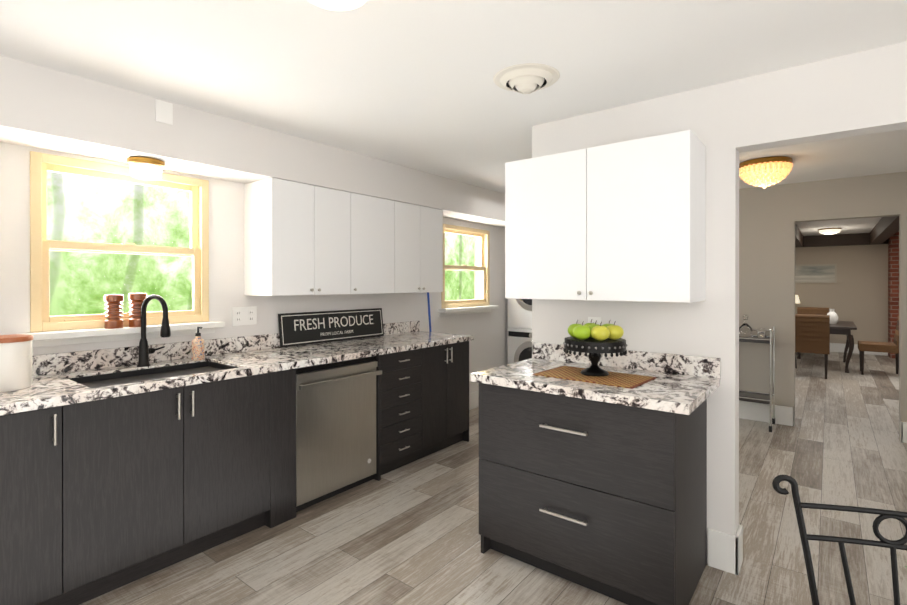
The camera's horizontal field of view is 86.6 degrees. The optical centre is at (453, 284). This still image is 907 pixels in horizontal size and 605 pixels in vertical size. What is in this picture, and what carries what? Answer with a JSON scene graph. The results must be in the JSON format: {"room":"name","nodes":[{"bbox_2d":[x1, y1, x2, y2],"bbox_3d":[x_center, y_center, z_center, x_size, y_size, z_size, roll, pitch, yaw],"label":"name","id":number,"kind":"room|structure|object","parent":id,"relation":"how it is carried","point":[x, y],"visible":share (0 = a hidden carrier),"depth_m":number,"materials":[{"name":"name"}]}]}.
{"room":"kitchen","nodes":[
{"label":"kitchen","id":0,"kind":"room"},
{"bbox_2d":[0,41,906,563],"bbox_3d":[2.802,0.199,3.911,6.200,2.347,15.350,0,0,38],"label":"wall","id":1,"kind":"structure","parent":0,"point":[750,253],"depth_m":2.60,"materials":[{"name":"white paint"}]},
{"bbox_2d":[15,151,224,347],"bbox_3d":[-1.829,-0.172,2.716,0.235,0.966,0.973,0,0,38],"label":"window","id":2,"kind":"structure","parent":1,"relation":"in","point":[188,322],"depth_m":2.60,"materials":[{"name":"beige wood"}]},
{"bbox_2d":[104,294,123,328],"bbox_3d":[-1.831,0.146,2.596,0.087,0.180,0.087,0,0,-7],"label":"candle holder","id":3,"kind":"object","parent":2,"relation":"on","point":[113,312],"depth_m":2.57,"materials":[{"name":"brown wood"}]},
{"bbox_2d":[128,293,146,326],"bbox_3d":[-1.762,0.143,2.685,0.087,0.186,0.087,0,0,-7],"label":"candle holder","id":4,"kind":"object","parent":2,"relation":"on","point":[137,299],"depth_m":2.65,"materials":[{"name":"brown wood"}]},
{"bbox_2d":[127,156,164,179],"bbox_3d":[-1.672,-0.626,2.619,0.176,0.098,0.176,0,0,38],"label":"ceiling light","id":5,"kind":"object","parent":1,"relation":"attached to","point":[146,168],"visible":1,"depth_m":2.56,"materials":[{"name":"white glass"}]},
{"bbox_2d":[155,99,172,124],"bbox_3d":[-1.524,-0.906,2.535,0.005,0.113,0.082,0,0,38],"label":"electrical outlet plate","id":6,"kind":"object","parent":1,"relation":"attached to","point":[163,110],"depth_m":2.53,"materials":[{"name":"white plastic"}]},
{"bbox_2d":[33,321,419,376],"bbox_3d":[-1.712,0.399,2.828,0.020,0.099,4.482,0,0,38],"label":"backsplash","id":7,"kind":"structure","parent":1,"relation":"attached to","point":[99,358],"depth_m":2.80,"materials":[{"name":"stone"}]},
{"bbox_2d":[232,306,256,325],"bbox_3d":[-1.403,0.212,3.233,0.008,0.122,0.170,0,0,38],"label":"electrical outlet plate","id":8,"kind":"object","parent":1,"relation":"attached to","point":[240,315],"depth_m":3.23,"materials":[{"name":"white plastic"}]},
{"bbox_2d":[244,178,351,295],"bbox_3d":[-1.079,-0.300,3.380,0.330,0.746,0.636,0,0,38],"label":"upper cabinet","id":9,"kind":"object","parent":1,"relation":"attached to","point":[302,239],"depth_m":3.19,"materials":[{"name":"white laminate"}]},
{"bbox_2d":[352,193,395,293],"bbox_3d":[-0.744,-0.301,3.809,0.330,0.746,0.452,0,0,38],"label":"upper cabinet","id":10,"kind":"object","parent":1,"relation":"attached to","point":[373,218],"depth_m":3.70,"materials":[{"name":"white laminate"}]},
{"bbox_2d":[396,201,442,292],"bbox_3d":[-0.415,-0.302,4.228,0.330,0.746,0.614,0,0,38],"label":"upper cabinet","id":11,"kind":"object","parent":1,"relation":"attached to","point":[419,229],"depth_m":4.11,"materials":[{"name":"white laminate"}]},
{"bbox_2d":[438,224,498,315],"bbox_3d":[0.132,-0.148,5.223,0.235,0.935,0.973,0,0,38],"label":"window","id":12,"kind":"structure","parent":1,"relation":"in","point":[481,304],"depth_m":5.33,"materials":[{"name":"beige wood"}]},
{"bbox_2d":[469,391,478,409],"bbox_3d":[0.134,1.279,5.194,0.015,0.180,1.480,0,0,38],"label":"baseboard","id":13,"kind":"structure","parent":1,"relation":"attached to","point":[474,396],"depth_m":5.29,"materials":[{"name":"white wood"}]},
{"bbox_2d":[588,317,600,324],"bbox_3d":[0.796,0.242,2.712,0.075,0.115,0.008,0,0,38],"label":"electrical outlet plate","id":14,"kind":"object","parent":1,"relation":"attached to","point":[594,319],"depth_m":2.71,"materials":[{"name":"white plastic"}]},
{"bbox_2d":[505,130,705,302],"bbox_3d":[0.756,-0.298,2.516,0.946,0.757,0.359,0,0,38],"label":"upper cabinet","id":15,"kind":"object","parent":1,"relation":"attached to","point":[623,221],"visible":1,"depth_m":2.32,"materials":[{"name":"white laminate"}]},
{"bbox_2d":[708,524,742,564],"bbox_3d":[0.992,1.285,2.731,1.121,0.180,0.015,0,0,38],"label":"baseboard","id":16,"kind":"structure","parent":1,"relation":"attached to","point":[725,551],"depth_m":2.31,"materials":[{"name":"white wood"}]},
{"bbox_2d":[739,401,793,425],"bbox_3d":[2.508,1.279,5.255,1.983,0.180,0.015,0,0,38],"label":"baseboard","id":17,"kind":"structure","parent":1,"relation":"attached to","point":[784,415],"depth_m":4.79,"materials":[{"name":"white wood"}]},
{"bbox_2d":[795,264,836,282],"bbox_3d":[7.349,-0.218,9.870,0.800,0.385,0.029,0,0,38],"label":"picture","id":18,"kind":"object","parent":1,"relation":"attached to","point":[815,273],"visible":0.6,"depth_m":9.82,"materials":[{"name":"beige"}]},
{"bbox_2d":[795,216,898,358],"bbox_3d":[5.829,0.192,6.970,4.000,2.346,6.499,0,0,38],"label":"wall","id":19,"kind":"structure","parent":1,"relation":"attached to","point":[862,293],"depth_m":9.39,"materials":[{"name":"beige paint"}]},
{"bbox_2d":[830,343,887,355],"bbox_3d":[8.008,1.270,9.382,4.380,0.180,0.018,0,0,38],"label":"baseboard","id":20,"kind":"structure","parent":1,"relation":"attached to","point":[834,347],"depth_m":9.56,"materials":[{"name":"white wood"}]},
{"bbox_2d":[901,421,906,442],"bbox_3d":[4.243,1.282,3.899,0.913,0.180,0.015,0,0,38],"label":"baseboard","id":21,"kind":"structure","parent":1,"relation":"attached to","point":[903,424],"depth_m":4.16,"materials":[{"name":"white wood"}]},
{"bbox_2d":[0,0,906,235],"bbox_3d":[2.857,-1.015,3.897,6.500,0.080,15.400,0,0,38],"label":"ceiling","id":22,"kind":"structure","parent":0,"point":[410,84],"depth_m":2.06,"materials":[{"name":"white paint"}]},
{"bbox_2d":[307,0,366,10],"bbox_3d":[-0.357,-0.910,1.427,0.230,0.118,0.230,0,0,38],"label":"dome ceiling light","id":23,"kind":"object","parent":22,"relation":"attached to","point":[339,5],"visible":1,"depth_m":1.47,"materials":[{"name":"white glass"}]},
{"bbox_2d":[493,63,559,93],"bbox_3d":[0.343,-0.937,2.267,0.310,0.068,0.310,0,0,38],"label":"ceiling vent","id":24,"kind":"object","parent":22,"relation":"in","point":[526,78],"visible":1,"depth_m":2.21,"materials":[{"name":"grey plastic"}]},
{"bbox_2d":[739,156,792,188],"bbox_3d":[2.480,-0.869,3.837,0.373,0.211,0.367,0,0,38],"label":"ceiling light","id":25,"kind":"object","parent":22,"relation":"hanging from","point":[764,175],"visible":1,"depth_m":3.73,"materials":[{"name":"glass"}]},
{"bbox_2d":[818,228,841,234],"bbox_3d":[6.671,-0.935,8.531,0.330,0.100,0.330,0,0,38],"label":"ceiling light","id":26,"kind":"object","parent":22,"relation":"attached to","point":[826,231],"visible":1,"depth_m":8.43,"materials":[{"name":"white glass"}]},
{"bbox_2d":[80,352,906,604],"bbox_3d":[2.857,1.402,3.902,6.500,0.060,15.400,0,0,38],"label":"floor","id":27,"kind":"structure","parent":0,"point":[408,534],"depth_m":2.61,"materials":[{"name":"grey wood"}]},
{"bbox_2d":[0,405,67,604],"bbox_3d":[-1.986,0.934,1.989,0.620,0.884,0.450,0,0,38],"label":"base cabinet","id":28,"kind":"object","parent":27,"relation":"on","point":[33,446],"depth_m":1.90,"materials":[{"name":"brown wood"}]},
{"bbox_2d":[68,369,295,604],"bbox_3d":[-1.509,0.932,2.598,0.620,0.884,1.097,0,0,38],"label":"base cabinet","id":29,"kind":"object","parent":27,"relation":"on","point":[119,468],"depth_m":2.31,"materials":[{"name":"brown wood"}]},
{"bbox_2d":[0,329,473,416],"bbox_3d":[-1.462,0.469,2.633,0.654,0.040,4.482,0,0,38],"label":"countertop","id":30,"kind":"structure","parent":29,"relation":"on","point":[48,390],"depth_m":2.63,"materials":[{"name":"stone"}]},
{"bbox_2d":[0,334,33,391],"bbox_3d":[-1.932,0.336,2.078,0.179,0.228,0.179,0,0,38],"label":"canister","id":31,"kind":"object","parent":30,"relation":"on","point":[16,361],"visible":1,"depth_m":2.04,"materials":[{"name":"white ceramic"}]},
{"bbox_2d":[137,294,170,366],"bbox_3d":[-1.621,0.251,2.636,0.224,0.395,0.153,0,0,38],"label":"faucet","id":32,"kind":"object","parent":30,"relation":"on","point":[145,351],"visible":1,"depth_m":2.62,"materials":[{"name":"black metal"}]},
{"bbox_2d":[72,361,235,388],"bbox_3d":[-1.517,0.586,2.488,0.444,0.252,0.719,0,0,38],"label":"sink","id":33,"kind":"object","parent":30,"relation":"in","point":[93,379],"depth_m":2.59,"materials":[{"name":"black metal"}]},
{"bbox_2d":[192,327,204,360],"bbox_3d":[-1.517,0.350,2.860,0.068,0.197,0.068,0,0,38],"label":"soap dispenser","id":34,"kind":"object","parent":30,"relation":"on","point":[198,347],"visible":1,"depth_m":2.84,"materials":[{"name":"pink"}]},
{"bbox_2d":[278,308,383,347],"bbox_3d":[-0.925,0.328,3.801,0.041,0.240,0.995,0,0,38],"label":"sign","id":35,"kind":"object","parent":30,"relation":"on","point":[301,328],"visible":1,"depth_m":3.73,"materials":[{"name":"black wood"}]},
{"bbox_2d":[296,356,381,511],"bbox_3d":[-0.941,0.935,3.269,0.635,0.869,0.646,0,0,38],"label":"dishwasher","id":36,"kind":"object","parent":27,"relation":"on","point":[335,428],"visible":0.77,"depth_m":3.07,"materials":[{"name":"silver metal"}]},
{"bbox_2d":[332,349,423,480],"bbox_3d":[-0.627,0.930,3.726,0.620,0.884,0.448,0,0,38],"label":"base cabinet","id":37,"kind":"object","parent":27,"relation":"on","point":[400,385],"depth_m":3.52,"materials":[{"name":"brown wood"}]},
{"bbox_2d":[427,292,431,331],"bbox_3d":[-0.151,0.619,4.583,0.280,1.498,0.100,0,0,38],"label":"mop","id":38,"kind":"object","parent":27,"relation":"on","point":[428,300],"visible":0.1,"depth_m":4.63,"materials":[{"name":"blue plastic"}]},
{"bbox_2d":[424,341,468,456],"bbox_3d":[-0.297,0.929,4.148,0.620,0.884,0.622,0,0,38],"label":"base cabinet","id":39,"kind":"object","parent":27,"relation":"on","point":[446,367],"depth_m":3.95,"materials":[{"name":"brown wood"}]},
{"bbox_2d":[508,299,531,363],"bbox_3d":[1.117,0.527,5.810,0.685,1.679,0.735,0,0,38],"label":"washer","id":40,"kind":"object","parent":27,"relation":"on","point":[520,330],"visible":0.12,"depth_m":5.65,"materials":[{"name":"white metal"}]},
{"bbox_2d":[471,342,720,604],"bbox_3d":[0.689,0.865,2.380,1.013,1.020,0.662,0,0,38],"label":"base cabinet","id":41,"kind":"object","parent":27,"relation":"on","point":[600,488],"visible":1,"depth_m":2.13,"materials":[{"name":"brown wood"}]},
{"bbox_2d":[533,366,656,388],"bbox_3d":[0.685,0.447,2.353,0.512,0.004,0.336,0,0,38],"label":"placemat","id":42,"kind":"object","parent":41,"relation":"on","point":[625,380],"visible":0.88,"depth_m":2.30,"materials":[{"name":"brown wicker"}]},
{"bbox_2d":[563,336,627,375],"bbox_3d":[0.701,0.357,2.389,0.306,0.175,0.306,0,0,38],"label":"cake stand","id":43,"kind":"object","parent":42,"relation":"on","point":[593,348],"visible":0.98,"depth_m":2.30,"materials":[{"name":"black metal"}]},
{"bbox_2d":[568,320,623,340],"bbox_3d":[0.703,0.224,2.391,0.268,0.090,0.259,0,0,38],"label":"apples","id":44,"kind":"object","parent":43,"relation":"on","point":[598,332],"visible":0.98,"depth_m":2.31,"materials":[{"name":"green food"}]},
{"bbox_2d":[739,326,775,431],"bbox_3d":[2.871,0.881,4.715,0.451,0.975,0.380,0,0,38],"label":"bar cart","id":45,"kind":"object","parent":27,"relation":"on","point":[756,397],"visible":0.48,"depth_m":4.57,"materials":[{"name":"silver metal"}]},
{"bbox_2d":[739,314,765,337],"bbox_3d":[2.909,0.407,4.686,0.223,0.222,0.113,0,0,38],"label":"decanter","id":46,"kind":"object","parent":45,"relation":"on","point":[745,329],"visible":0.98,"depth_m":4.67,"materials":[{"name":"clear glass"}]},
{"bbox_2d":[795,312,829,378],"bbox_3d":[5.327,0.902,7.205,0.479,0.925,0.550,0,0,38],"label":"dining chair","id":47,"kind":"object","parent":27,"relation":"on","point":[812,329],"depth_m":6.99,"materials":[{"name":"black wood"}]},
{"bbox_2d":[797,307,828,312],"bbox_3d":[6.651,0.898,8.914,0.479,0.925,0.550,0,0,38],"label":"dining chair","id":48,"kind":"object","parent":27,"relation":"on","point":[799,309],"depth_m":9.08,"materials":[{"name":"black wood"}]},
{"bbox_2d":[795,321,856,372],"bbox_3d":[6.103,0.994,7.995,0.870,0.702,1.450,0,0,38],"label":"dining table","id":49,"kind":"object","parent":27,"relation":"on","point":[843,327],"visible":0.5,"depth_m":7.33,"materials":[{"name":"black wood"}]},
{"bbox_2d":[827,309,837,323],"bbox_3d":[6.110,0.520,7.767,0.160,0.245,0.160,0,0,38],"label":"vase","id":50,"kind":"object","parent":49,"relation":"on","point":[833,316],"visible":0.83,"depth_m":7.71,"materials":[{"name":"white ceramic"}]},
{"bbox_2d":[772,475,906,604],"bbox_3d":[1.065,0.953,1.109,0.566,0.852,0.534,0,0,38],"label":"bistro chair","id":51,"kind":"object","parent":27,"relation":"on","point":[883,514],"visible":1,"depth_m":1.29,"materials":[{"name":"black metal"}]},
{"bbox_2d":[858,315,898,374],"bbox_3d":[6.486,0.902,7.283,0.550,0.925,0.479,0,0,38],"label":"dining chair","id":52,"kind":"object","parent":27,"relation":"on","point":[870,346],"depth_m":7.21,"materials":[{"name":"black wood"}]},
{"bbox_3d":[6.920,0.999,9.908,1.100,0.720,0.470,0,0,38],"label":"sideboard","id":53,"kind":"object","parent":27,"relation":"on","visible":0},
{"bbox_2d":[795,295,799,303],"bbox_3d":[6.957,0.428,9.872,0.260,0.420,0.260,0,0,38],"label":"table lamp","id":54,"kind":"object","parent":53,"relation":"on","point":[797,300],"visible":0.1,"depth_m":9.77,"materials":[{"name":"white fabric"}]},
{"label":"outside","id":55,"kind":"structure","parent":0,"visible":0},
{"bbox_2d":[47,171,473,315],"bbox_3d":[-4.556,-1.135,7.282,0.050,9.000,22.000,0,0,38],"label":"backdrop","id":56,"kind":"structure","parent":55,"point":[123,194],"depth_m":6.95,"materials":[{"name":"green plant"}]}
]}

